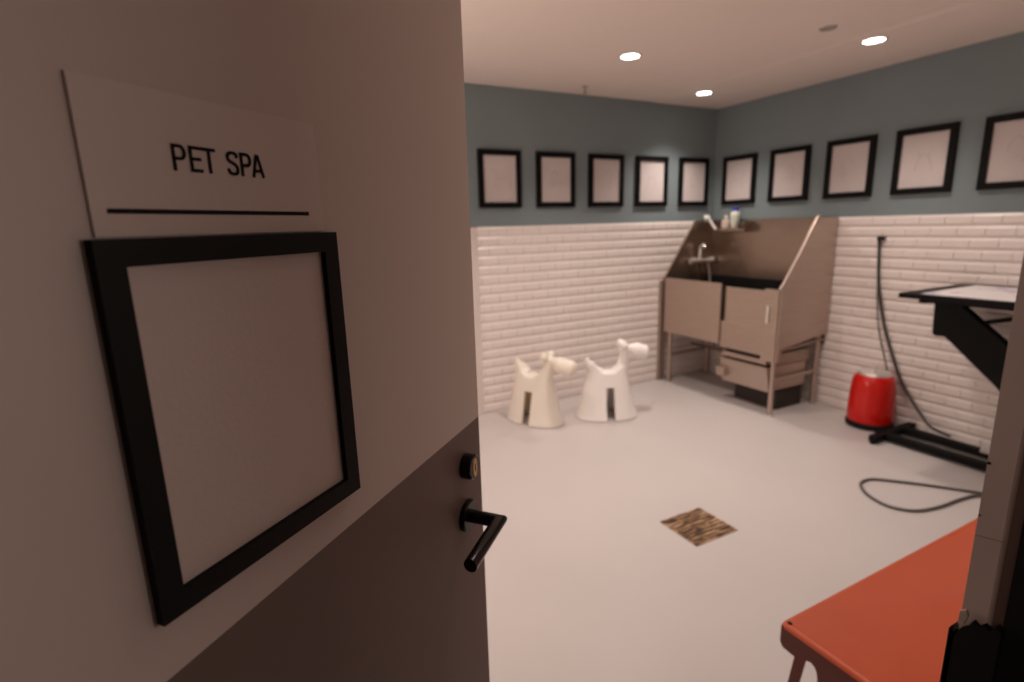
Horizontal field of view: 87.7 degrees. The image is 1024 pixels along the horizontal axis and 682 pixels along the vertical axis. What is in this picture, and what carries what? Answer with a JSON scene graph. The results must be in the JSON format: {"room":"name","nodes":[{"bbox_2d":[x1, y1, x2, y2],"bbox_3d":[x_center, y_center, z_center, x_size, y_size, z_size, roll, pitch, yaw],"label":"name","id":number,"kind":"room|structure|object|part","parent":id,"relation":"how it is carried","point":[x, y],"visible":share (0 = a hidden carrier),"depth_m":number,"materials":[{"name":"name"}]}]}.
{"room":"pet grooming room","nodes":[
{"label":"pet grooming room","id":0,"kind":"room"},
{"bbox_2d":[464,83,717,412],"bbox_3d":[-0.175,-0.657,4.221,4.950,2.518,0.112,-8,14,-26],"label":"wall","id":1,"kind":"structure","parent":0,"point":[572,283],"depth_m":4.51,"materials":[{"name":"white tile"}]},
{"bbox_2d":[470,227,484,414],"bbox_3d":[-0.306,-0.128,4.199,0.130,1.500,0.016,-8,14,-26],"label":"trim","id":2,"kind":"structure","parent":1,"relation":"attached to","point":[474,240],"depth_m":4.20,"materials":[{"name":"white paint"}]},
{"bbox_2d":[477,149,521,207],"bbox_3d":[-0.092,-1.239,4.082,0.360,0.428,0.026,-8,14,-26],"label":"framed drawing","id":3,"kind":"object","parent":1,"relation":"attached to","point":[499,171],"visible":1,"depth_m":4.08,"materials":[{"name":"white paper"}]},
{"bbox_2d":[535,151,575,207],"bbox_3d":[0.355,-1.300,4.305,0.360,0.428,0.026,-8,14,-26],"label":"framed drawing","id":4,"kind":"object","parent":1,"relation":"attached to","point":[555,171],"visible":1,"depth_m":4.30,"materials":[{"name":"white paper"}]},
{"bbox_2d":[588,153,624,206],"bbox_3d":[0.801,-1.360,4.528,0.360,0.428,0.026,-8,14,-26],"label":"framed drawing","id":5,"kind":"object","parent":1,"relation":"attached to","point":[605,171],"visible":1,"depth_m":4.52,"materials":[{"name":"white paper"}]},
{"bbox_2d":[634,155,668,205],"bbox_3d":[1.245,-1.421,4.750,0.360,0.428,0.026,-8,14,-26],"label":"framed drawing","id":6,"kind":"object","parent":1,"relation":"attached to","point":[651,172],"visible":1,"depth_m":4.75,"materials":[{"name":"white paper"}]},
{"bbox_2d":[677,157,709,205],"bbox_3d":[1.694,-1.482,4.974,0.360,0.428,0.026,-8,14,-26],"label":"framed drawing","id":7,"kind":"object","parent":1,"relation":"attached to","point":[693,173],"visible":1,"depth_m":4.97,"materials":[{"name":"white paper"}]},
{"bbox_2d":[478,370,987,681],"bbox_3d":[0.720,0.951,2.866,4.950,0.100,3.860,-8,14,-26],"label":"floor","id":8,"kind":"structure","parent":0,"point":[585,580],"depth_m":2.68,"materials":[{"name":"plastic"}]},
{"bbox_2d":[507,351,576,427],"bbox_3d":[0.225,0.353,4.116,0.606,0.567,0.298,7,15,35],"label":"animal","id":9,"kind":"object","parent":8,"relation":"on","point":[534,393],"visible":1,"depth_m":4.04},
{"bbox_2d":[576,339,648,421],"bbox_3d":[0.789,0.296,4.202,0.568,0.611,0.298,-3,12,-5],"label":"animal","id":10,"kind":"object","parent":8,"relation":"on","point":[593,406],"visible":1,"depth_m":4.13},
{"bbox_2d":[660,507,737,545],"bbox_3d":[0.938,0.931,2.686,0.276,0.004,0.248,-8,14,-26],"label":"floor drain","id":11,"kind":"object","parent":8,"relation":"on","point":[697,526],"visible":1,"depth_m":2.68,"materials":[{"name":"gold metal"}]},
{"bbox_2d":[657,215,838,416],"bbox_3d":[1.962,-0.297,4.635,0.656,1.524,1.246,-8,14,-26],"label":"bath","id":12,"kind":"object","parent":8,"relation":"on","point":[762,289],"visible":1,"depth_m":4.40,"materials":[{"name":"metal"}]},
{"bbox_3d":[1.429,-0.098,5.095,0.070,0.968,0.022,-8,14,-26],"label":"wall post","id":13,"kind":"part","parent":12,"relation":"part of","materials":[{"name":"metal"}]},
{"bbox_3d":[1.505,0.115,5.091,0.038,0.510,0.038,-8,14,-26],"label":"leg","id":14,"kind":"part","parent":12,"relation":"part of","materials":[{"name":"metal"}]},
{"bbox_3d":[1.577,-0.862,5.020,0.366,0.522,0.012,-8,14,-26],"label":"slanted rail","id":15,"kind":"part","parent":12,"relation":"part of","materials":[{"name":"metal"}]},
{"bbox_3d":[1.730,0.095,5.217,0.515,0.026,0.026,-8,14,-28],"label":"rail","id":16,"kind":"part","parent":12,"relation":"part of","materials":[{"name":"metal"}]},
{"bbox_2d":[688,244,714,263],"bbox_3d":[1.818,-0.832,5.082,0.290,0.190,0.120,-8,14,-26],"label":"tap","id":17,"kind":"object","parent":12,"relation":"on","point":[697,253],"depth_m":5.12,"materials":[{"name":"silver metal"}]},
{"bbox_3d":[1.953,0.025,5.332,0.038,0.560,0.038,-8,14,-26],"label":"leg","id":18,"kind":"part","parent":12,"relation":"part of","materials":[{"name":"metal"}]},
{"bbox_3d":[1.885,0.069,4.972,0.024,0.024,0.570,-8,14,-26],"label":"rail","id":19,"kind":"part","parent":12,"relation":"part of","materials":[{"name":"metal"}]},
{"bbox_2d":[704,215,716,229],"bbox_3d":[1.873,-1.117,5.033,0.136,0.143,0.064,7,15,36],"label":"shower head","id":20,"kind":"object","parent":12,"relation":"on","point":[706,217],"visible":1,"depth_m":5.02},
{"bbox_3d":[1.884,-1.100,5.017,0.025,0.115,0.099,-10,15,-35],"label":"handle","id":21,"kind":"part","parent":20,"relation":"part of","materials":[{"name":"white plastic"}]},
{"bbox_2d":[716,365,726,375],"bbox_3d":[1.778,0.249,4.513,0.060,0.075,0.085,-8,14,-26],"label":"knob","id":22,"kind":"object","parent":12,"relation":"on","point":[721,370],"depth_m":4.49,"materials":[{"name":"metal"}]},
{"bbox_2d":[721,215,730,228],"bbox_3d":[1.982,-1.091,4.938,0.082,0.145,0.082,-8,14,-26],"label":"soap bottle","id":23,"kind":"object","parent":12,"relation":"on","point":[725,224],"visible":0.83,"depth_m":4.91,"materials":[{"name":"white plastic"}]},
{"bbox_2d":[730,207,739,228],"bbox_3d":[2.027,-1.107,4.843,0.085,0.213,0.085,-8,14,-26],"label":"shampoo bottle","id":24,"kind":"object","parent":12,"relation":"on","point":[735,215],"visible":0.94,"depth_m":4.81,"materials":[{"name":"plastic"}]},
{"bbox_2d":[739,222,747,227],"bbox_3d":[2.073,-1.027,4.773,0.068,0.084,0.068,-8,14,-26],"label":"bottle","id":25,"kind":"object","parent":12,"relation":"on","point":[741,223],"visible":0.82,"depth_m":4.75,"materials":[{"name":"brown plastic"}]},
{"bbox_3d":[1.864,-0.268,4.236,0.014,0.296,0.405,-8,14,-26],"label":"panel","id":26,"kind":"part","parent":12,"relation":"part of","materials":[{"name":"metal"}]},
{"bbox_3d":[2.072,0.106,4.415,0.460,0.036,0.425,-8,14,-26],"label":"drawer","id":27,"kind":"part","parent":12,"relation":"part of","materials":[{"name":"metal"}]},
{"bbox_2d":[724,356,797,367],"bbox_3d":[2.070,0.151,4.408,0.457,0.014,0.430,-8,14,-26],"label":"tray","id":28,"kind":"object","parent":12,"relation":"on","point":[732,360],"depth_m":4.26,"materials":[{"name":"grey metal"}]},
{"bbox_2d":[720,356,805,392],"bbox_3d":[2.073,0.243,4.429,0.479,0.205,0.450,-8,14,-26],"label":"drawer","id":29,"kind":"object","parent":12,"relation":"on","point":[752,374],"depth_m":4.28,"materials":[{"name":"metal"}]},
{"bbox_3d":[2.006,0.313,4.112,0.038,0.510,0.038,-8,14,-26],"label":"leg","id":30,"kind":"part","parent":12,"relation":"part of","materials":[{"name":"metal"}]},
{"bbox_3d":[1.976,-0.114,4.046,0.044,0.555,0.142,-8,14,-26],"label":"corner post","id":31,"kind":"part","parent":12,"relation":"part of","materials":[{"name":"metal"}]},
{"bbox_3d":[2.239,0.273,4.231,0.528,0.035,0.030,-8,14,-27],"label":"rail","id":32,"kind":"part","parent":12,"relation":"part of","materials":[{"name":"metal"}]},
{"bbox_3d":[2.142,-0.657,3.963,0.398,0.546,0.026,-8,14,-26],"label":"slanted rail","id":33,"kind":"part","parent":12,"relation":"part of","materials":[{"name":"metal"}]},
{"bbox_3d":[2.471,0.214,4.345,0.038,0.580,0.038,-8,14,-26],"label":"leg","id":34,"kind":"part","parent":12,"relation":"part of","materials":[{"name":"metal"}]},
{"bbox_2d":[845,366,895,431],"bbox_3d":[2.619,0.400,3.879,0.301,0.446,0.301,10,16,42],"label":"dryer","id":35,"kind":"object","parent":8,"relation":"on","point":[871,403],"visible":0.98,"depth_m":3.78,"materials":[{"name":"red plastic"}]},
{"bbox_2d":[780,518,977,681],"bbox_3d":[1.327,0.936,1.555,1.202,0.451,0.400,-8,14,-26],"label":"metal bench","id":36,"kind":"object","parent":8,"relation":"on","point":[892,624],"visible":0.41,"depth_m":1.42,"materials":[{"name":"red metal"}]},
{"bbox_3d":[0.746,0.989,1.444,0.073,0.403,0.039,8,15,36],"label":"leg","id":37,"kind":"part","parent":36,"relation":"part of","materials":[{"name":"red metal"}]},
{"bbox_2d":[859,478,981,511],"bbox_3d":[2.384,0.853,2.828,0.912,0.015,0.361,3,13,19],"label":"loose cable","id":38,"kind":"object","parent":8,"relation":"on","point":[976,493],"visible":0.9,"depth_m":2.91,"materials":[{"name":"black rubber"}]},
{"bbox_2d":[868,284,1017,471],"bbox_3d":[2.843,0.278,2.961,0.700,1.060,1.395,-8,14,-26],"label":"table","id":39,"kind":"object","parent":8,"relation":"on","point":[954,319],"visible":0.91,"depth_m":3.18,"materials":[{"name":"black metal"}]},
{"bbox_3d":[2.840,0.756,3.082,0.055,0.045,1.260,-8,14,-26],"label":"rail","id":40,"kind":"part","parent":39,"relation":"part of","materials":[{"name":"black metal"}]},
{"bbox_3d":[3.026,0.731,3.175,0.055,0.045,1.260,-8,14,-26],"label":"rail","id":41,"kind":"part","parent":39,"relation":"part of","materials":[{"name":"black metal"}]},
{"bbox_3d":[2.834,-0.187,2.842,0.460,0.035,0.960,-8,14,-26],"label":"frame","id":42,"kind":"part","parent":39,"relation":"part of","materials":[{"name":"black metal"}]},
{"bbox_3d":[2.905,0.273,2.984,0.070,0.936,1.017,-8,14,-26],"label":"lift arm","id":43,"kind":"part","parent":39,"relation":"part of"},
{"bbox_2d":[461,0,1023,108],"bbox_3d":[0.621,-1.615,2.365,4.950,0.104,3.740,-8,14,-26],"label":"ceiling","id":44,"kind":"structure","parent":0,"point":[741,51],"depth_m":3.08,"materials":[{"name":"paint"}]},
{"bbox_2d":[618,52,641,59],"bbox_3d":[0.737,-1.775,3.324,0.148,0.007,0.148,-8,14,-26],"label":"recessed light","id":45,"kind":"object","parent":44,"relation":"in","point":[629,55],"visible":1,"depth_m":3.31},
{"bbox_2d":[694,90,713,94],"bbox_3d":[1.553,-2.006,4.312,0.148,0.007,0.148,-8,14,-26],"label":"recessed light","id":46,"kind":"object","parent":44,"relation":"in","point":[705,92],"visible":1,"depth_m":4.29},
{"bbox_2d":[819,25,837,31],"bbox_3d":[1.736,-1.717,2.928,0.092,0.008,0.092,-8,14,-26],"label":"ceiling disc","id":47,"kind":"object","parent":44,"relation":"attached to","point":[827,27],"visible":1,"depth_m":2.92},
{"bbox_2d":[859,35,888,44],"bbox_3d":[2.127,-1.766,3.133,0.148,0.007,0.148,-8,14,-26],"label":"recessed light","id":48,"kind":"object","parent":44,"relation":"in","point":[875,39],"visible":1,"depth_m":3.12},
{"bbox_2d":[708,31,1023,447],"bbox_3d":[2.856,-0.611,3.618,0.112,2.518,3.760,-8,14,-26],"label":"wall","id":49,"kind":"structure","parent":0,"point":[966,235],"depth_m":3.72,"materials":[{"name":"white tile"}]},
{"bbox_2d":[721,153,757,204],"bbox_3d":[2.062,-1.464,4.848,0.026,0.428,0.357,-8,14,-26],"label":"framed drawing","id":50,"kind":"object","parent":49,"relation":"attached to","point":[739,174],"visible":1,"depth_m":4.84,"materials":[{"name":"white paper"}]},
{"bbox_2d":[767,144,811,201],"bbox_3d":[2.290,-1.377,4.414,0.026,0.428,0.357,-8,14,-26],"label":"framed drawing","id":51,"kind":"object","parent":49,"relation":"attached to","point":[789,168],"visible":1,"depth_m":4.40,"materials":[{"name":"white paper"}]},
{"bbox_2d":[822,134,878,198],"bbox_3d":[2.517,-1.290,3.983,0.026,0.428,0.357,-8,14,-26],"label":"framed drawing","id":52,"kind":"object","parent":49,"relation":"attached to","point":[850,162],"visible":1,"depth_m":3.97,"materials":[{"name":"white paper"}]},
{"bbox_2d":[876,236,950,436],"bbox_3d":[2.778,-0.060,3.689,0.065,1.298,0.655,-6,13,-20],"label":"hanging cord","id":53,"kind":"object","parent":49,"relation":"hanging from","point":[878,295],"visible":0.91,"depth_m":3.85,"materials":[{"name":"black rubber"}]},
{"bbox_2d":[889,121,960,194],"bbox_3d":[2.742,-1.204,3.555,0.026,0.428,0.357,-8,14,-26],"label":"framed drawing","id":54,"kind":"object","parent":49,"relation":"attached to","point":[924,157],"visible":1,"depth_m":3.54,"materials":[{"name":"white paper"}]},
{"bbox_2d":[975,111,1023,189],"bbox_3d":[2.970,-1.116,3.122,0.026,0.428,0.357,-8,14,-26],"label":"framed drawing","id":55,"kind":"object","parent":49,"relation":"attached to","point":[1001,165],"visible":1,"depth_m":3.19,"materials":[{"name":"white paper"}]},
{"bbox_3d":[1.542,0.001,0.960,4.750,2.518,0.120,-8,14,-26],"label":"wall","id":56,"kind":"structure","parent":0,"visible":0},
{"bbox_2d":[0,0,506,681],"bbox_3d":[-0.219,0.356,0.498,0.119,2.104,0.915,3,13,22],"label":"door","id":57,"kind":"structure","parent":56,"relation":"in","point":[388,584],"depth_m":0.49,"materials":[{"name":"paint"}]},
{"bbox_2d":[62,69,322,237],"bbox_3d":[-0.227,-0.135,0.422,0.003,0.099,0.207,3,13,22],"label":"room sign","id":58,"kind":"object","parent":57,"relation":"attached to","point":[153,162],"visible":1,"depth_m":0.39,"materials":[{"name":"plastic"}]},
{"bbox_2d":[83,232,360,626],"bbox_3d":[-0.218,0.050,0.463,0.008,0.278,0.224,4,13,22],"label":"poster frame","id":59,"kind":"object","parent":57,"relation":"attached to","point":[227,360],"visible":1,"depth_m":0.43,"materials":[{"name":"black paint"}]},
{"bbox_3d":[-0.057,0.299,0.809,0.062,0.034,0.111,4,13,22],"label":"handle","id":60,"kind":"part","parent":57,"relation":"part of","materials":[{"name":"black metal"}]},
{"bbox_2d":[940,254,1023,681],"bbox_3d":[0.451,0.344,0.458,0.055,2.120,0.125,-8,14,-26],"label":"door frame","id":61,"kind":"structure","parent":56,"relation":"attached to","point":[986,642],"depth_m":0.45,"materials":[{"name":"paint"}]}
]}

